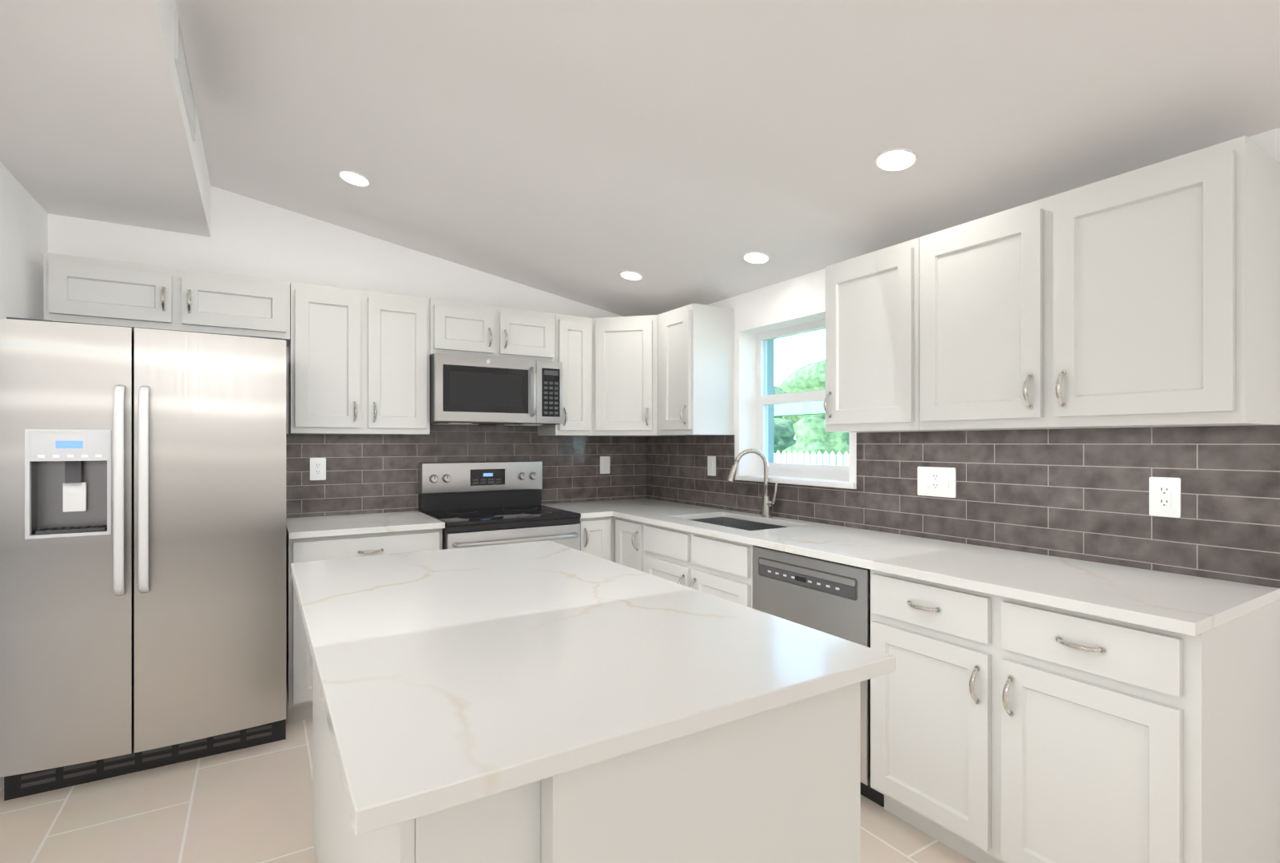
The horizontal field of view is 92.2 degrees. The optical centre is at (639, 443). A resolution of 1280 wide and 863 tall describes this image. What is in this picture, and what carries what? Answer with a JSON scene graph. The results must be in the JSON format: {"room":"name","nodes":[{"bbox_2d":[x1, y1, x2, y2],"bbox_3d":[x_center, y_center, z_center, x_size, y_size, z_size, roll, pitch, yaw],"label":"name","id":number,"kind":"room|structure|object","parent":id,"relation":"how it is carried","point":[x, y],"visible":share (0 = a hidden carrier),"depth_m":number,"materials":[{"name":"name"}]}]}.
{"room":"kitchen","nodes":[
{"label":"kitchen","id":0,"kind":"room"},
{"bbox_2d":[0,162,47,791],"bbox_3d":[-0.885,-0.480,-0.346,0.200,3.600,7.400,0,0,-32],"label":"wall","id":1,"kind":"structure","parent":0,"point":[23,221],"depth_m":2.52,"materials":[{"name":"white paint"}]},
{"bbox_2d":[47,185,622,562],"bbox_3d":[-1.422,-0.480,3.788,3.830,3.600,0.200,0,0,-32],"label":"wall","id":2,"kind":"structure","parent":0,"point":[250,237],"depth_m":3.37,"materials":[{"name":"white paint"}]},
{"bbox_2d":[43,252,290,346],"bbox_3d":[-2.214,-0.669,2.965,0.913,0.289,0.364,0,0,-32],"label":"upper cabinet","id":3,"kind":"object","parent":2,"relation":"attached to","point":[77,289],"visible":1,"depth_m":2.82,"materials":[{"name":"white wood"}]},
{"bbox_2d":[288,282,429,434],"bbox_3d":[-1.534,-0.433,3.385,0.679,0.762,0.364,0,0,-32],"label":"upper cabinet","id":4,"kind":"object","parent":2,"relation":"attached to","point":[359,360],"visible":0.99,"depth_m":3.25,"materials":[{"name":"white wood"}]},
{"bbox_2d":[286,424,646,517],"bbox_3d":[-0.944,0.150,3.960,2.334,0.550,0.008,0,0,-32],"label":"backsplash","id":5,"kind":"structure","parent":2,"relation":"attached to","point":[366,474],"depth_m":3.75,"materials":[{"name":"grey tile"}]},
{"bbox_2d":[310,457,325,480],"bbox_3d":[-1.791,0.142,3.427,0.079,0.124,0.009,0,0,-32],"label":"outlet","id":6,"kind":"object","parent":5,"relation":"attached to","point":[317,465],"visible":1,"depth_m":3.42,"materials":[{"name":"white plastic"}]},
{"bbox_2d":[600,456,609,473],"bbox_3d":[-0.248,0.153,4.378,0.079,0.124,0.011,0,0,-32],"label":"outlet","id":7,"kind":"object","parent":5,"relation":"attached to","point":[604,460],"visible":1,"depth_m":4.37,"materials":[{"name":"white plastic"}]},
{"bbox_2d":[429,298,555,361],"bbox_3d":[-0.919,-0.658,3.765,0.761,0.312,0.364,0,0,-32],"label":"upper cabinet","id":8,"kind":"object","parent":2,"relation":"attached to","point":[455,327],"visible":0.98,"depth_m":3.63,"materials":[{"name":"white wood"}]},
{"bbox_2d":[429,352,562,425],"bbox_3d":[-0.893,-0.305,3.723,0.756,0.385,0.460,0,0,-32],"label":"microwave","id":9,"kind":"object","parent":2,"relation":"attached to","point":[465,389],"visible":1,"depth_m":3.54,"materials":[{"name":"grey metal"}]},
{"bbox_2d":[537,314,592,436],"bbox_3d":[-0.484,-0.433,4.033,0.255,0.762,0.364,0,0,-32],"label":"upper cabinet","id":10,"kind":"object","parent":2,"relation":"attached to","point":[573,333],"visible":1,"depth_m":3.92,"materials":[{"name":"white wood"}]},
{"bbox_2d":[574,314,677,436],"bbox_3d":[-0.051,-0.433,4.155,0.608,0.762,0.611,0,0,-32],"label":"upper cabinet","id":11,"kind":"object","parent":2,"relation":"attached to","point":[625,348],"visible":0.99,"depth_m":3.94,"materials":[{"name":"white wood"}]},
{"bbox_2d":[0,688,976,862],"bbox_3d":[0.509,1.380,0.661,3.830,0.120,7.650,0,0,-32],"label":"floor","id":12,"kind":"structure","parent":0,"point":[253,804],"depth_m":2.16,"materials":[{"name":"tile"}]},
{"bbox_2d":[0,317,286,800],"bbox_3d":[-2.102,0.429,2.735,0.902,1.782,0.817,0,0,-32],"label":"refrigerator","id":13,"kind":"object","parent":12,"relation":"on","point":[143,471],"visible":1,"depth_m":2.39,"materials":[{"name":"grey metal"}]},
{"bbox_2d":[286,528,442,723],"bbox_3d":[-1.466,0.878,3.254,0.696,0.883,0.658,0,0,-32],"label":"base cabinet","id":14,"kind":"object","parent":12,"relation":"on","point":[299,660],"visible":0.34,"depth_m":2.90,"materials":[{"name":"white wood"}]},
{"bbox_2d":[286,510,445,539],"bbox_3d":[-1.467,0.421,3.256,0.700,0.030,0.639,0,0,-32],"label":"countertop","id":15,"kind":"structure","parent":14,"relation":"on","point":[302,527],"depth_m":3.12,"materials":[{"name":"stone"}]},
{"bbox_2d":[418,461,580,550],"bbox_3d":[-0.819,0.718,3.603,0.758,1.205,0.723,0,0,-32],"label":"stove","id":16,"kind":"object","parent":12,"relation":"on","point":[493,502],"visible":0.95,"depth_m":3.68,"materials":[{"name":"grey metal"}]},
{"bbox_2d":[312,661,860,862],"bbox_3d":[-0.339,0.878,1.615,0.819,0.883,1.555,0,0,-32],"label":"kitchen island","id":17,"kind":"object","parent":12,"relation":"on","point":[781,784],"visible":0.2,"depth_m":0.99,"materials":[{"name":"white wood"}]},
{"bbox_2d":[290,540,895,835],"bbox_3d":[-0.349,0.421,1.636,0.945,0.030,1.660,0,0,-32],"label":"countertop","id":18,"kind":"structure","parent":17,"relation":"on","point":[447,678],"depth_m":1.13,"materials":[{"name":"white stone"}]},
{"bbox_2d":[578,516,613,561],"bbox_3d":[-0.407,0.878,3.907,0.253,0.883,0.658,0,0,-32],"label":"base cabinet","id":19,"kind":"object","parent":12,"relation":"on","point":[596,534],"visible":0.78,"depth_m":3.68,"materials":[{"name":"white wood"}]},
{"bbox_2d":[615,516,645,572],"bbox_3d":[0.173,0.878,3.744,0.658,0.883,0.325,0,0,-32],"label":"base cabinet","id":20,"kind":"object","parent":12,"relation":"on","point":[630,551],"visible":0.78,"depth_m":3.58,"materials":[{"name":"white wood"}]},
{"bbox_2d":[643,523,753,608],"bbox_3d":[0.494,0.878,3.224,0.658,0.883,0.891,0,0,-32],"label":"base cabinet","id":21,"kind":"object","parent":12,"relation":"on","point":[721,568],"visible":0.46,"depth_m":3.00,"materials":[{"name":"white wood"}]},
{"bbox_2d":[752,545,883,806],"bbox_3d":[0.898,0.881,2.593,0.597,0.877,0.594,0,0,-32],"label":"dishwasher","id":22,"kind":"object","parent":12,"relation":"on","point":[828,597],"visible":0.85,"depth_m":2.35,"materials":[{"name":"grey metal"}]},
{"bbox_2d":[870,569,1279,862],"bbox_3d":[1.284,0.878,1.944,0.658,0.883,0.904,0,0,-32],"label":"base cabinet","id":23,"kind":"object","parent":12,"relation":"on","point":[1003,729],"visible":0.99,"depth_m":1.67,"materials":[{"name":"white wood"}]},
{"bbox_2d":[541,498,1279,636],"bbox_3d":[0.556,0.421,2.921,0.857,0.030,3.336,0,0,-32],"label":"countertop","id":24,"kind":"structure","parent":23,"relation":"on","point":[1189,605],"depth_m":1.99,"materials":[{"name":"stone"}]},
{"bbox_2d":[688,516,787,530],"bbox_3d":[0.507,0.546,3.263,0.448,0.218,0.728,0,0,-32],"label":"sink basin","id":25,"kind":"object","parent":24,"relation":"in","point":[721,521],"visible":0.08,"depth_m":3.55,"materials":[{"name":"silver metal"}]},
{"bbox_2d":[727,448,777,516],"bbox_3d":[0.622,0.217,3.420,0.277,0.377,0.072,0,0,11],"label":"faucet","id":26,"kind":"object","parent":24,"relation":"on","point":[767,502],"visible":1,"depth_m":3.40,"materials":[{"name":"silver metal"}]},
{"bbox_2d":[175,0,1279,316],"bbox_3d":[0.509,-1.241,0.661,3.830,0.786,7.650,0,0,-32],"label":"ceiling","id":27,"kind":"structure","parent":0,"point":[561,148],"depth_m":2.04,"materials":[{"name":"white paint"}]},
{"bbox_2d":[0,0,210,237],"bbox_3d":[-0.589,-1.522,-0.046,0.620,0.915,7.200,0,0,-32],"label":"soffit beam","id":28,"kind":"structure","parent":27,"relation":"attached to","point":[94,125],"depth_m":2.01,"materials":[{"name":"white paint"}]},
{"bbox_2d":[174,11,195,141],"bbox_3d":[-1.524,-1.205,2.068,0.009,0.140,0.580,0,0,-32],"label":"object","id":29,"kind":"object","parent":27,"relation":"in","point":[180,55],"visible":1,"depth_m":1.99,"materials":[{"name":"white paint"}]},
{"bbox_2d":[337,169,369,186],"bbox_3d":[-1.326,-1.231,2.860,0.135,0.028,0.136,0,0,-32],"label":"recessed light","id":30,"kind":"object","parent":27,"relation":"in","point":[352,177],"visible":1,"depth_m":2.85,"materials":[{"name":"white plastic"}]},
{"bbox_2d":[620,270,643,280],"bbox_3d":[-0.051,-0.985,3.612,0.135,0.028,0.136,0,0,-32],"label":"recessed light","id":31,"kind":"object","parent":27,"relation":"in","point":[630,275],"visible":1,"depth_m":3.60,"materials":[{"name":"white plastic"}]},
{"bbox_2d":[742,251,770,263],"bbox_3d":[0.587,-0.938,3.112,0.135,0.028,0.136,0,0,-32],"label":"recessed light","id":32,"kind":"object","parent":27,"relation":"in","point":[755,257],"visible":1,"depth_m":3.10,"materials":[{"name":"white plastic"}]},
{"bbox_2d":[874,147,917,171],"bbox_3d":[0.886,-0.982,2.133,0.135,0.028,0.136,0,0,-32],"label":"recessed light","id":33,"kind":"object","parent":27,"relation":"in","point":[896,159],"visible":1,"depth_m":2.12,"materials":[{"name":"white plastic"}]},
{"bbox_2d":[707,127,1279,482],"bbox_3d":[2.080,-0.480,1.484,0.210,3.600,7.400,0,0,-32],"label":"wall","id":34,"kind":"structure","parent":0,"point":[800,300],"depth_m":3.56,"materials":[{"name":"white paint"}]},
{"bbox_2d":[657,302,733,435],"bbox_3d":[0.312,-0.433,3.799,0.364,0.762,0.379,0,0,-32],"label":"upper cabinet","id":35,"kind":"object","parent":34,"relation":"attached to","point":[695,341],"visible":1,"depth_m":3.67,"materials":[{"name":"white wood"}]},
{"bbox_2d":[767,339,774,462],"bbox_3d":[1.018,-0.240,3.478,0.073,1.360,1.310,0,0,-32],"label":"window surround","id":36,"kind":"object","parent":34,"relation":"attached to","point":[770,343],"depth_m":3.83,"materials":[{"name":"teal"}]},
{"bbox_2d":[735,475,856,488],"bbox_3d":[0.854,0.204,3.371,0.165,0.027,0.900,0,0,-32],"label":"window sill","id":37,"kind":"structure","parent":34,"relation":"attached to","point":[745,478],"depth_m":3.23,"materials":[{"name":"white wood"}]},
{"bbox_2d":[755,318,849,480],"bbox_3d":[0.938,-0.240,3.429,0.062,0.860,0.810,0,0,-32],"label":"window","id":38,"kind":"structure","parent":34,"relation":"in","point":[841,472],"depth_m":3.59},
{"bbox_2d":[823,237,942,432],"bbox_3d":[1.047,-0.419,2.608,0.364,0.734,0.456,0,0,-32],"label":"upper cabinet","id":39,"kind":"object","parent":34,"relation":"attached to","point":[872,299],"visible":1,"depth_m":2.51,"materials":[{"name":"white wood"}]},
{"bbox_2d":[646,425,1279,588],"bbox_3d":[0.924,0.186,3.149,0.008,0.477,3.337,0,0,-32],"label":"backsplash","id":40,"kind":"structure","parent":34,"relation":"attached to","point":[1080,494],"depth_m":2.21,"materials":[{"name":"grey tile"}]},
{"bbox_2d":[707,456,715,476],"bbox_3d":[0.452,0.142,3.896,0.011,0.124,0.079,0,0,-32],"label":"outlet","id":41,"kind":"object","parent":40,"relation":"attached to","point":[711,460],"visible":1,"depth_m":3.89,"materials":[{"name":"white plastic"}]},
{"bbox_2d":[917,466,956,497],"bbox_3d":[1.250,0.162,2.603,0.011,0.124,0.171,0,0,-32],"label":"outlet","id":42,"kind":"object","parent":40,"relation":"attached to","point":[932,481],"visible":1,"depth_m":2.60,"materials":[{"name":"white plastic"}]},
{"bbox_2d":[1148,477,1180,517],"bbox_3d":[1.657,0.169,1.946,0.009,0.124,0.079,0,0,-32],"label":"outlet","id":43,"kind":"object","parent":40,"relation":"attached to","point":[1164,492],"visible":1,"depth_m":1.94,"materials":[{"name":"white plastic"}]},
{"bbox_2d":[918,135,1279,430],"bbox_3d":[1.408,-0.419,2.024,0.364,0.734,0.913,0,0,-32],"label":"upper cabinet","id":44,"kind":"object","parent":34,"relation":"attached to","point":[1147,296],"visible":1,"depth_m":1.80,"materials":[{"name":"white wood"}]},
{"label":"outside","id":45,"kind":"structure","parent":0,"visible":0},
{"bbox_3d":[12.491,1.645,27.538,44.700,0.050,54.000,0,0,-32],"label":"ground","id":46,"kind":"structure","parent":45,"visible":0},
{"bbox_2d":[774,385,787,418],"bbox_3d":[6.195,-2.199,36.390,6.566,5.189,5.660,0,0,29],"label":"tree","id":47,"kind":"object","parent":46,"relation":"on","point":[777,390],"visible":0.03,"depth_m":34.84,"materials":[{"name":"green plant"}]},
{"bbox_2d":[774,417,795,453],"bbox_3d":[3.405,0.115,17.145,2.191,1.870,2.177,0,0,-32],"label":"tree","id":48,"kind":"object","parent":46,"relation":"on","point":[784,431],"visible":0.12,"depth_m":16.68,"materials":[{"name":"green plant"}]},
{"bbox_2d":[774,401,825,416],"bbox_3d":[4.910,0.220,17.451,0.400,2.800,5.000,0,0,-32],"label":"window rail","id":49,"kind":"object","parent":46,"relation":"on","point":[816,407],"visible":0.06,"depth_m":17.63,"materials":[{"name":"white wood"}]},
{"bbox_2d":[779,359,825,423],"bbox_3d":[7.570,-1.776,23.862,4.133,2.979,3.910,0,0,20],"label":"tree","id":50,"kind":"object","parent":46,"relation":"on","point":[811,376],"visible":0.28,"depth_m":22.94,"materials":[{"name":"green plant"}]},
{"bbox_2d":[774,450,849,465],"bbox_3d":[4.592,0.860,5.268,0.060,1.520,10.400,0,0,-32],"label":"fence","id":51,"kind":"object","parent":46,"relation":"on","point":[783,458],"visible":0.14,"depth_m":8.71,"materials":[{"name":"white wood"}]},
{"bbox_2d":[782,416,849,465],"bbox_3d":[4.209,0.192,13.556,1.884,1.690,2.014,0,0,-32],"label":"tree","id":52,"kind":"object","parent":46,"relation":"on","point":[811,435],"visible":0.3,"depth_m":13.02,"materials":[{"name":"green plant"}]}
]}

